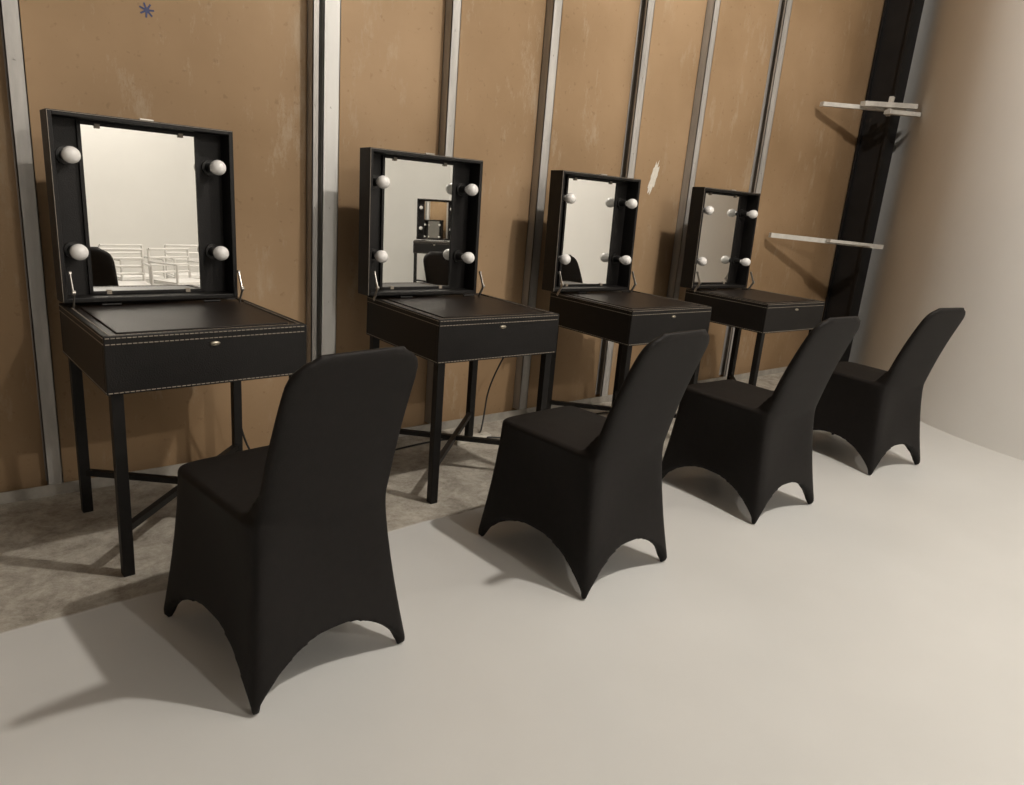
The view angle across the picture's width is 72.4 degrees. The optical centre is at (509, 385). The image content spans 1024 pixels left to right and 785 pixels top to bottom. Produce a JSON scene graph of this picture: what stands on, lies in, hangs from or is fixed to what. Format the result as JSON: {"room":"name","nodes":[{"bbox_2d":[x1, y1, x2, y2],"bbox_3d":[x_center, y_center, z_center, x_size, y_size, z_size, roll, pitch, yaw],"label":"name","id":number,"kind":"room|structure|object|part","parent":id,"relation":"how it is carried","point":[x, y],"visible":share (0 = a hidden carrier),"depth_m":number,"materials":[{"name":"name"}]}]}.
{"room":"backstage room","nodes":[
{"label":"backstage room","id":0,"kind":"room"},
{"bbox_2d":[0,0,884,492],"bbox_3d":[-0.316,-1.986,3.217,9.100,4.600,0.040,-8,19,-38],"label":"wall","id":1,"kind":"structure","parent":0,"point":[239,67],"depth_m":3.37,"materials":[{"name":"brown paper"}]},
{"bbox_2d":[139,2,153,17],"bbox_3d":[-1.324,-1.369,2.551,0.050,0.050,0.001,-8,19,-38],"label":"ink mark","id":2,"kind":"object","parent":1,"relation":"attached to","point":[146,10],"visible":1,"depth_m":2.55,"materials":[{"name":"paint"}]},
{"bbox_2d":[647,162,659,193],"bbox_3d":[0.911,-1.325,4.445,0.089,0.219,0.001,-8,19,-38],"label":"paint mark","id":3,"kind":"object","parent":1,"relation":"attached to","point":[654,174],"visible":1,"depth_m":4.44,"materials":[{"name":"white paint"}]},
{"bbox_2d":[768,232,883,248],"bbox_3d":[2.497,-1.127,5.459,1.078,0.065,0.086,0,16,-17],"label":"batten","id":4,"kind":"object","parent":1,"relation":"attached to","point":[773,235],"visible":1,"depth_m":5.44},
{"bbox_2d":[0,372,1023,784],"bbox_3d":[2.272,1.252,0.985,9.700,0.060,8.400,-8,19,-38],"label":"floor","id":5,"kind":"structure","parent":0,"point":[870,631],"depth_m":2.02,"materials":[{"name":"paint"}]},
{"bbox_2d":[40,108,306,576],"bbox_3d":[-1.132,-0.179,2.421,0.625,1.406,0.616,-9,20,-41],"label":"table","id":6,"kind":"object","parent":5,"relation":"on","point":[142,211],"visible":0.94,"depth_m":2.40,"materials":[{"name":"black leather"}]},
{"bbox_2d":[55,146,69,163],"bbox_3d":[-1.454,-0.757,2.295,0.056,0.056,0.050,-9,19,-41],"label":"socket","id":7,"kind":"object","parent":6,"relation":"attached to","point":[59,160],"depth_m":2.30,"materials":[{"name":"black plastic"}]},
{"bbox_3d":[-1.415,-0.744,2.253,0.054,0.054,0.072,-9,19,-41],"label":"light bulb","id":8,"kind":"part","parent":6,"relation":"part of","materials":[{"name":"white glass"}]},
{"bbox_2d":[64,241,78,257],"bbox_3d":[-1.474,-0.459,2.370,0.056,0.056,0.050,-9,19,-41],"label":"socket","id":9,"kind":"object","parent":6,"relation":"attached to","point":[67,244],"depth_m":2.37,"materials":[{"name":"plastic"}]},
{"bbox_3d":[-1.434,-0.446,2.328,0.054,0.054,0.072,-9,19,-41],"label":"light bulb","id":10,"kind":"part","parent":6,"relation":"part of","materials":[{"name":"white glass"}]},
{"bbox_3d":[-1.550,0.175,2.531,0.034,0.601,0.034,-9,20,-41],"label":"leg","id":11,"kind":"part","parent":6,"relation":"part of","materials":[{"name":"black metal"}]},
{"bbox_3d":[-1.190,0.308,2.149,0.034,0.601,0.034,-9,20,-41],"label":"leg","id":12,"kind":"part","parent":6,"relation":"part of","materials":[{"name":"black wood"}]},
{"bbox_3d":[-1.276,-0.613,2.474,0.579,0.606,0.070,-9,19,-41],"label":"lid trim","id":13,"kind":"part","parent":6,"relation":"part of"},
{"bbox_3d":[-1.284,-0.616,2.484,0.584,0.612,0.095,-9,19,-41],"label":"lid frame","id":14,"kind":"part","parent":6,"relation":"part of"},
{"bbox_3d":[-1.312,-0.625,2.513,0.554,0.582,0.011,-9,19,-41],"label":"lid","id":15,"kind":"part","parent":6,"relation":"part of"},
{"bbox_2d":[75,120,203,294],"bbox_3d":[-1.306,-0.621,2.502,0.386,0.574,0.028,-9,20,-41],"label":"mirror","id":16,"kind":"object","parent":6,"relation":"on","point":[139,189],"depth_m":2.49,"materials":[{"name":"clear glass"}]},
{"bbox_3d":[-1.125,-0.237,2.405,0.586,0.016,0.566,-9,20,-41],"label":"writing panel","id":17,"kind":"part","parent":6,"relation":"part of","materials":[{"name":"black leather"}]},
{"bbox_3d":[-1.106,-0.241,2.382,0.530,0.005,0.455,-9,20,-41],"label":"raised panel","id":18,"kind":"part","parent":6,"relation":"part of","materials":[{"name":"black leather"}]},
{"bbox_2d":[201,160,213,174],"bbox_3d":[-1.110,-0.811,2.601,0.056,0.056,0.050,-9,19,-41],"label":"socket","id":19,"kind":"object","parent":6,"relation":"attached to","point":[205,164],"depth_m":2.60,"materials":[{"name":"black plastic"}]},
{"bbox_2d":[205,244,216,258],"bbox_3d":[-1.129,-0.513,2.676,0.056,0.056,0.050,-9,19,-41],"label":"socket","id":20,"kind":"object","parent":6,"relation":"attached to","point":[209,248],"depth_m":2.67,"materials":[{"name":"black plastic"}]},
{"bbox_3d":[-0.926,-0.134,2.199,0.034,0.015,0.006,-9,20,-41],"label":"lock plate","id":21,"kind":"part","parent":6,"relation":"part of","materials":[{"name":"silver metal"}]},
{"bbox_3d":[-1.070,-0.798,2.559,0.054,0.054,0.072,-9,19,-41],"label":"light bulb","id":22,"kind":"part","parent":6,"relation":"part of","materials":[{"name":"white glass"}]},
{"bbox_3d":[-1.090,-0.500,2.634,0.054,0.054,0.072,-9,19,-41],"label":"light bulb","id":23,"kind":"part","parent":6,"relation":"part of","materials":[{"name":"white glass"}]},
{"bbox_3d":[-1.133,0.110,2.902,0.034,0.601,0.034,-9,20,-41],"label":"leg","id":24,"kind":"part","parent":6,"relation":"part of","materials":[{"name":"black metal"}]},
{"bbox_2d":[164,346,417,714],"bbox_3d":[-0.586,0.280,1.871,0.640,0.897,0.458,18,20,41],"label":"banquet chair","id":25,"kind":"object","parent":5,"relation":"on","point":[284,542],"visible":1,"depth_m":1.72,"materials":[{"name":"black fabric"}]},
{"bbox_2d":[242,358,503,450],"bbox_3d":[-0.563,0.033,3.353,1.538,0.601,0.166,-8,20,-39],"label":"power cable","id":26,"kind":"object","parent":5,"relation":"on","point":[244,438],"visible":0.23,"depth_m":3.79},
{"bbox_2d":[0,367,786,503],"bbox_3d":[-0.519,0.226,3.727,8.940,0.045,0.064,-8,19,-38],"label":"track","id":27,"kind":"object","parent":5,"relation":"on","point":[97,482],"visible":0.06,"depth_m":2.96,"materials":[{"name":"metal"}]},
{"bbox_2d":[0,0,63,484],"bbox_3d":[-1.590,-1.819,2.133,0.052,4.560,0.062,-8,19,-38],"label":"stud","id":28,"kind":"object","parent":27,"relation":"on","point":[10,19],"visible":1,"depth_m":2.46,"materials":[{"name":"metal"}]},
{"bbox_2d":[306,0,319,363],"bbox_3d":[-0.777,-1.927,2.780,0.030,4.560,0.062,-8,19,-38],"label":"stud","id":29,"kind":"object","parent":27,"relation":"on","point":[313,6],"visible":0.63,"depth_m":3.04,"materials":[{"name":"metal"}]},
{"bbox_2d":[317,0,340,357],"bbox_3d":[-0.722,-1.934,2.823,0.075,4.560,0.062,-8,19,-38],"label":"stud","id":30,"kind":"object","parent":27,"relation":"on","point":[330,10],"visible":0.63,"depth_m":3.07,"materials":[{"name":"white metal"}]},
{"bbox_2d":[425,0,461,423],"bbox_3d":[-0.243,-1.997,3.204,0.050,4.560,0.062,-8,19,-38],"label":"stud","id":31,"kind":"object","parent":27,"relation":"on","point":[453,8],"visible":0.42,"depth_m":3.34,"materials":[{"name":"metal"}]},
{"bbox_2d":[512,0,562,409],"bbox_3d":[0.239,-2.061,3.588,0.060,4.560,0.062,-8,19,-38],"label":"stud","id":32,"kind":"object","parent":27,"relation":"on","point":[553,17],"visible":1,"depth_m":3.81,"materials":[{"name":"metal"}]},
{"bbox_2d":[595,0,654,395],"bbox_3d":[0.784,-2.133,4.022,0.060,4.560,0.062,-8,19,-38],"label":"stud","id":33,"kind":"object","parent":27,"relation":"on","point":[646,10],"visible":0.69,"depth_m":4.15,"materials":[{"name":"metal"}]},
{"bbox_2d":[667,0,720,299],"bbox_3d":[1.251,-2.195,4.393,0.055,4.560,0.062,-8,19,-38],"label":"stud","id":34,"kind":"object","parent":27,"relation":"on","point":[713,6],"visible":0.75,"depth_m":4.54,"materials":[{"name":"metal"}]},
{"bbox_2d":[719,0,792,376],"bbox_3d":[1.858,-2.275,4.876,0.070,4.560,0.062,-8,19,-38],"label":"stud","id":35,"kind":"object","parent":27,"relation":"on","point":[785,6],"visible":0.54,"depth_m":4.96,"materials":[{"name":"metal"}]},
{"bbox_2d":[358,147,558,503],"bbox_3d":[-0.235,-0.287,3.097,0.669,1.406,0.614,-7,19,-38],"label":"table","id":36,"kind":"object","parent":5,"relation":"on","point":[419,213],"visible":0.99,"depth_m":3.08,"materials":[{"name":"black leather"}]},
{"bbox_3d":[-0.635,0.058,3.245,0.034,0.601,0.034,-7,19,-38],"label":"leg","id":37,"kind":"part","parent":36,"relation":"part of","materials":[{"name":"black metal"}]},
{"bbox_2d":[372,248,376,260],"bbox_3d":[-0.592,-0.571,3.055,0.056,0.056,0.050,-7,18,-38],"label":"socket","id":38,"kind":"object","parent":36,"relation":"attached to","point":[374,250],"depth_m":3.05,"materials":[{"name":"black plastic"}]},
{"bbox_2d":[373,175,377,188],"bbox_3d":[-0.571,-0.869,2.980,0.056,0.056,0.050,-7,18,-38],"label":"socket","id":39,"kind":"object","parent":36,"relation":"attached to","point":[375,177],"depth_m":2.98,"materials":[{"name":"black plastic"}]},
{"bbox_3d":[-0.556,-0.558,3.011,0.054,0.054,0.072,-7,18,-38],"label":"light bulb","id":40,"kind":"part","parent":36,"relation":"part of","materials":[{"name":"white glass"}]},
{"bbox_3d":[-0.535,-0.856,2.936,0.054,0.054,0.072,-7,18,-38],"label":"light bulb","id":41,"kind":"part","parent":36,"relation":"part of","materials":[{"name":"white glass"}]},
{"bbox_2d":[379,155,455,289],"bbox_3d":[-0.417,-0.729,3.175,0.377,0.574,0.026,-7,19,-38],"label":"mirror","id":42,"kind":"object","parent":36,"relation":"on","point":[417,210],"depth_m":3.17,"materials":[{"name":"clear glass"}]},
{"bbox_3d":[-0.397,-0.724,3.155,0.575,0.612,0.095,-7,18,-38],"label":"lid frame","id":43,"kind":"part","parent":36,"relation":"part of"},
{"bbox_3d":[-0.422,-0.733,3.186,0.545,0.582,0.011,-7,18,-38],"label":"lid","id":44,"kind":"part","parent":36,"relation":"part of","materials":[{"name":"silver metal"}]},
{"bbox_3d":[-0.389,-0.721,3.145,0.570,0.606,0.070,-7,18,-38],"label":"lid trim","id":45,"kind":"part","parent":36,"relation":"part of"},
{"bbox_3d":[-0.301,0.195,2.841,0.034,0.601,0.034,-7,19,-38],"label":"leg","id":46,"kind":"part","parent":36,"relation":"part of","materials":[{"name":"black wood"}]},
{"bbox_2d":[453,250,463,261],"bbox_3d":[-0.235,-0.617,3.334,0.056,0.056,0.050,-7,18,-38],"label":"socket","id":47,"kind":"object","parent":36,"relation":"attached to","point":[457,254],"depth_m":3.33,"materials":[{"name":"black plastic"}]},
{"bbox_2d":[456,183,465,195],"bbox_3d":[-0.215,-0.915,3.259,0.056,0.056,0.050,-7,18,-38],"label":"socket","id":48,"kind":"object","parent":36,"relation":"attached to","point":[460,187],"depth_m":3.26,"materials":[{"name":"black plastic"}]},
{"bbox_3d":[-0.211,-0.348,3.095,0.586,0.016,0.566,-7,19,-38],"label":"writing panel","id":49,"kind":"part","parent":36,"relation":"part of","materials":[{"name":"black leather"}]},
{"bbox_3d":[-0.194,-0.351,3.071,0.530,0.005,0.455,-7,19,-38],"label":"raised panel","id":50,"kind":"part","parent":36,"relation":"part of","materials":[{"name":"black leather"}]},
{"bbox_3d":[-0.199,-0.603,3.290,0.054,0.054,0.072,-7,18,-38],"label":"light bulb","id":51,"kind":"part","parent":36,"relation":"part of","materials":[{"name":"white glass"}]},
{"bbox_3d":[-0.195,0.001,3.590,0.034,0.601,0.034,-7,19,-38],"label":"leg","id":52,"kind":"part","parent":36,"relation":"part of","materials":[{"name":"black metal"}]},
{"bbox_3d":[-0.178,-0.901,3.215,0.054,0.054,0.072,-7,18,-38],"label":"light bulb","id":53,"kind":"part","parent":36,"relation":"part of","materials":[{"name":"white glass"}]},
{"bbox_3d":[0.139,0.138,3.185,0.034,0.601,0.034,-7,19,-38],"label":"leg","id":54,"kind":"part","parent":36,"relation":"part of","materials":[{"name":"black wood"}]},
{"bbox_2d":[454,432,490,445],"bbox_3d":[-0.199,0.274,3.671,0.220,0.033,0.050,-8,19,-38],"label":"power strip","id":55,"kind":"object","parent":5,"relation":"on","point":[482,434],"visible":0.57,"depth_m":3.67,"materials":[{"name":"white plastic"}]},
{"bbox_2d":[487,412,608,437],"bbox_3d":[0.495,-0.083,4.108,1.636,0.600,0.140,-9,20,-41],"label":"power cable","id":56,"kind":"object","parent":5,"relation":"on","point":[600,412],"visible":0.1,"depth_m":4.31,"materials":[{"name":"black rubber"}]},
{"bbox_2d":[478,329,709,598],"bbox_3d":[0.291,0.188,2.478,0.458,0.897,0.640,-9,20,-42],"label":"banquet chair","id":57,"kind":"object","parent":5,"relation":"on","point":[590,482],"visible":1,"depth_m":2.35,"materials":[{"name":"black fabric"}]},
{"bbox_2d":[542,170,711,417],"bbox_3d":[0.614,-0.394,3.751,0.691,1.406,0.614,-7,19,-37],"label":"table","id":58,"kind":"object","parent":5,"relation":"on","point":[592,218],"visible":0.91,"depth_m":3.74,"materials":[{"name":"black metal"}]},
{"bbox_3d":[0.223,-0.050,3.909,0.034,0.601,0.034,-7,19,-37],"label":"leg","id":59,"kind":"part","parent":58,"relation":"part of","materials":[{"name":"black metal"}]},
{"bbox_3d":[0.284,-0.664,3.661,0.054,0.054,0.072,-7,18,-37],"label":"light bulb","id":60,"kind":"part","parent":58,"relation":"part of","materials":[{"name":"white glass"}]},
{"bbox_3d":[0.305,-0.962,3.586,0.054,0.054,0.072,-7,18,-37],"label":"light bulb","id":61,"kind":"part","parent":58,"relation":"part of","materials":[{"name":"white glass"}]},
{"bbox_2d":[557,176,618,286],"bbox_3d":[0.428,-0.835,3.826,0.384,0.574,0.026,-7,19,-37],"label":"mirror","id":62,"kind":"object","parent":58,"relation":"on","point":[588,225],"depth_m":3.82,"materials":[{"name":"clear glass"}]},
{"bbox_3d":[0.448,-0.830,3.806,0.582,0.612,0.095,-7,18,-37],"label":"lid frame","id":63,"kind":"part","parent":58,"relation":"part of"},
{"bbox_3d":[0.423,-0.839,3.837,0.552,0.582,0.011,-7,18,-37],"label":"lid","id":64,"kind":"part","parent":58,"relation":"part of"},
{"bbox_3d":[0.456,-0.827,3.796,0.577,0.606,0.070,-7,18,-37],"label":"lid trim","id":65,"kind":"part","parent":58,"relation":"part of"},
{"bbox_2d":[611,254,620,263],"bbox_3d":[0.613,-0.723,3.986,0.056,0.056,0.050,-7,18,-37],"label":"socket","id":66,"kind":"object","parent":58,"relation":"attached to","point":[615,258],"depth_m":3.98,"materials":[{"name":"black plastic"}]},
{"bbox_3d":[0.666,-0.106,4.250,0.034,0.601,0.034,-7,19,-37],"label":"leg","id":67,"kind":"part","parent":58,"relation":"part of","materials":[{"name":"black wood"}]},
{"bbox_2d":[617,198,626,207],"bbox_3d":[0.634,-1.021,3.911,0.056,0.056,0.050,-7,18,-37],"label":"socket","id":68,"kind":"object","parent":58,"relation":"attached to","point":[621,202],"depth_m":3.91,"materials":[{"name":"black plastic"}]},
{"bbox_3d":[0.553,0.087,3.501,0.034,0.601,0.034,-7,19,-37],"label":"leg","id":69,"kind":"part","parent":58,"relation":"part of","materials":[{"name":"black metal"}]},
{"bbox_3d":[0.649,-0.709,3.941,0.054,0.054,0.072,-7,18,-37],"label":"light bulb","id":70,"kind":"part","parent":58,"relation":"part of","materials":[{"name":"white glass"}]},
{"bbox_3d":[0.646,-0.456,3.755,0.586,0.016,0.566,-7,19,-37],"label":"writing panel","id":71,"kind":"part","parent":58,"relation":"part of","materials":[{"name":"black leather"}]},
{"bbox_3d":[0.670,-1.007,3.866,0.054,0.054,0.072,-7,18,-37],"label":"light bulb","id":72,"kind":"part","parent":58,"relation":"part of","materials":[{"name":"white glass"}]},
{"bbox_3d":[0.664,-0.459,3.732,0.530,0.005,0.455,-7,19,-37],"label":"raised panel","id":73,"kind":"part","parent":58,"relation":"part of","materials":[{"name":"black leather"}]},
{"bbox_3d":[0.996,0.032,3.842,0.034,0.601,0.034,-7,19,-37],"label":"leg","id":74,"kind":"part","parent":58,"relation":"part of","materials":[{"name":"black metal"}]},
{"bbox_2d":[680,187,824,385],"bbox_3d":[1.521,-0.505,4.441,0.691,1.406,0.614,-7,19,-36],"label":"table","id":75,"kind":"object","parent":5,"relation":"on","point":[721,227],"visible":0.91,"depth_m":4.40,"materials":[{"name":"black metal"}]},
{"bbox_3d":[1.191,-0.777,4.358,0.054,0.054,0.072,-7,18,-36],"label":"light bulb","id":76,"kind":"part","parent":75,"relation":"part of","materials":[{"name":"white glass"}]},
{"bbox_3d":[1.212,-1.075,4.283,0.054,0.054,0.072,-7,18,-36],"label":"light bulb","id":77,"kind":"part","parent":75,"relation":"part of","materials":[{"name":"white glass"}]},
{"bbox_2d":[694,191,741,283],"bbox_3d":[1.335,-0.947,4.518,0.377,0.574,0.026,-7,19,-36],"label":"mirror","id":78,"kind":"object","parent":75,"relation":"on","point":[718,234],"depth_m":4.53,"materials":[{"name":"clear glass"}]},
{"bbox_3d":[1.355,-0.942,4.498,0.575,0.612,0.095,-7,18,-36],"label":"lid frame","id":79,"kind":"part","parent":75,"relation":"part of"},
{"bbox_3d":[1.362,-0.939,4.487,0.570,0.606,0.070,-7,18,-36],"label":"lid trim","id":80,"kind":"part","parent":75,"relation":"part of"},
{"bbox_3d":[1.331,-0.951,4.529,0.545,0.582,0.011,-7,18,-36],"label":"lid","id":81,"kind":"part","parent":75,"relation":"part of","materials":[{"name":"silver metal"}]},
{"bbox_3d":[1.580,-0.216,4.939,0.034,0.601,0.034,-7,19,-36],"label":"leg","id":82,"kind":"part","parent":75,"relation":"part of","materials":[{"name":"black metal"}]},
{"bbox_2d":[732,257,741,264],"bbox_3d":[1.520,-0.834,4.673,0.056,0.056,0.050,-7,18,-36],"label":"socket","id":83,"kind":"object","parent":75,"relation":"attached to","point":[735,260],"depth_m":4.67,"materials":[{"name":"black plastic"}]},
{"bbox_2d":[739,209,748,217],"bbox_3d":[1.541,-1.131,4.598,0.056,0.056,0.050,-7,18,-36],"label":"socket","id":84,"kind":"object","parent":75,"relation":"attached to","point":[743,213],"depth_m":4.60,"materials":[{"name":"black plastic"}]},
{"bbox_3d":[1.555,-0.820,4.628,0.054,0.054,0.072,-7,18,-36],"label":"light bulb","id":85,"kind":"part","parent":75,"relation":"part of","materials":[{"name":"white glass"}]},
{"bbox_3d":[1.554,-0.567,4.445,0.586,0.016,0.566,-7,19,-36],"label":"writing panel","id":86,"kind":"part","parent":75,"relation":"part of","materials":[{"name":"black leather"}]},
{"bbox_3d":[1.576,-1.118,4.552,0.054,0.054,0.072,-7,18,-36],"label":"light bulb","id":87,"kind":"part","parent":75,"relation":"part of","materials":[{"name":"white glass"}]},
{"bbox_3d":[1.453,-0.025,4.192,0.034,0.601,0.034,-7,19,-36],"label":"leg","id":88,"kind":"part","parent":75,"relation":"part of","materials":[{"name":"black metal"}]},
{"bbox_3d":[1.571,-0.570,4.421,0.530,0.005,0.455,-7,19,-36],"label":"raised panel","id":89,"kind":"part","parent":75,"relation":"part of","materials":[{"name":"black leather"}]},
{"bbox_2d":[662,316,860,523],"bbox_3d":[1.109,0.076,3.141,0.458,0.897,0.640,-7,19,-36],"label":"banquet chair","id":90,"kind":"object","parent":5,"relation":"on","point":[759,440],"visible":0.99,"depth_m":3.02,"materials":[{"name":"black fabric"}]},
{"bbox_2d":[822,0,924,361],"bbox_3d":[3.073,-2.382,5.721,0.200,4.600,0.240,-8,19,-38],"label":"steel column","id":91,"kind":"structure","parent":5,"relation":"on","point":[900,21],"depth_m":5.82,"materials":[{"name":"black metal"}]},
{"bbox_2d":[813,308,965,474],"bbox_3d":[1.990,-0.038,3.833,0.458,0.897,0.640,-4,18,-31],"label":"banquet chair","id":92,"kind":"object","parent":5,"relation":"on","point":[875,410],"visible":0.84,"depth_m":3.68,"materials":[{"name":"black fabric"}]},
{"bbox_2d":[848,0,1023,460],"bbox_3d":[5.344,-1.349,2.589,2.296,4.600,8.260,-8,19,-38],"label":"wall","id":93,"kind":"structure","parent":0,"point":[950,226],"depth_m":4.54,"materials":[{"name":"white paint"}]},
{"bbox_2d":[820,96,920,116],"bbox_3d":[2.777,-2.164,5.363,0.847,0.144,0.137,0,16,-18],"label":"batten","id":94,"kind":"object","parent":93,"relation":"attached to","point":[889,108],"visible":1,"depth_m":5.38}
]}

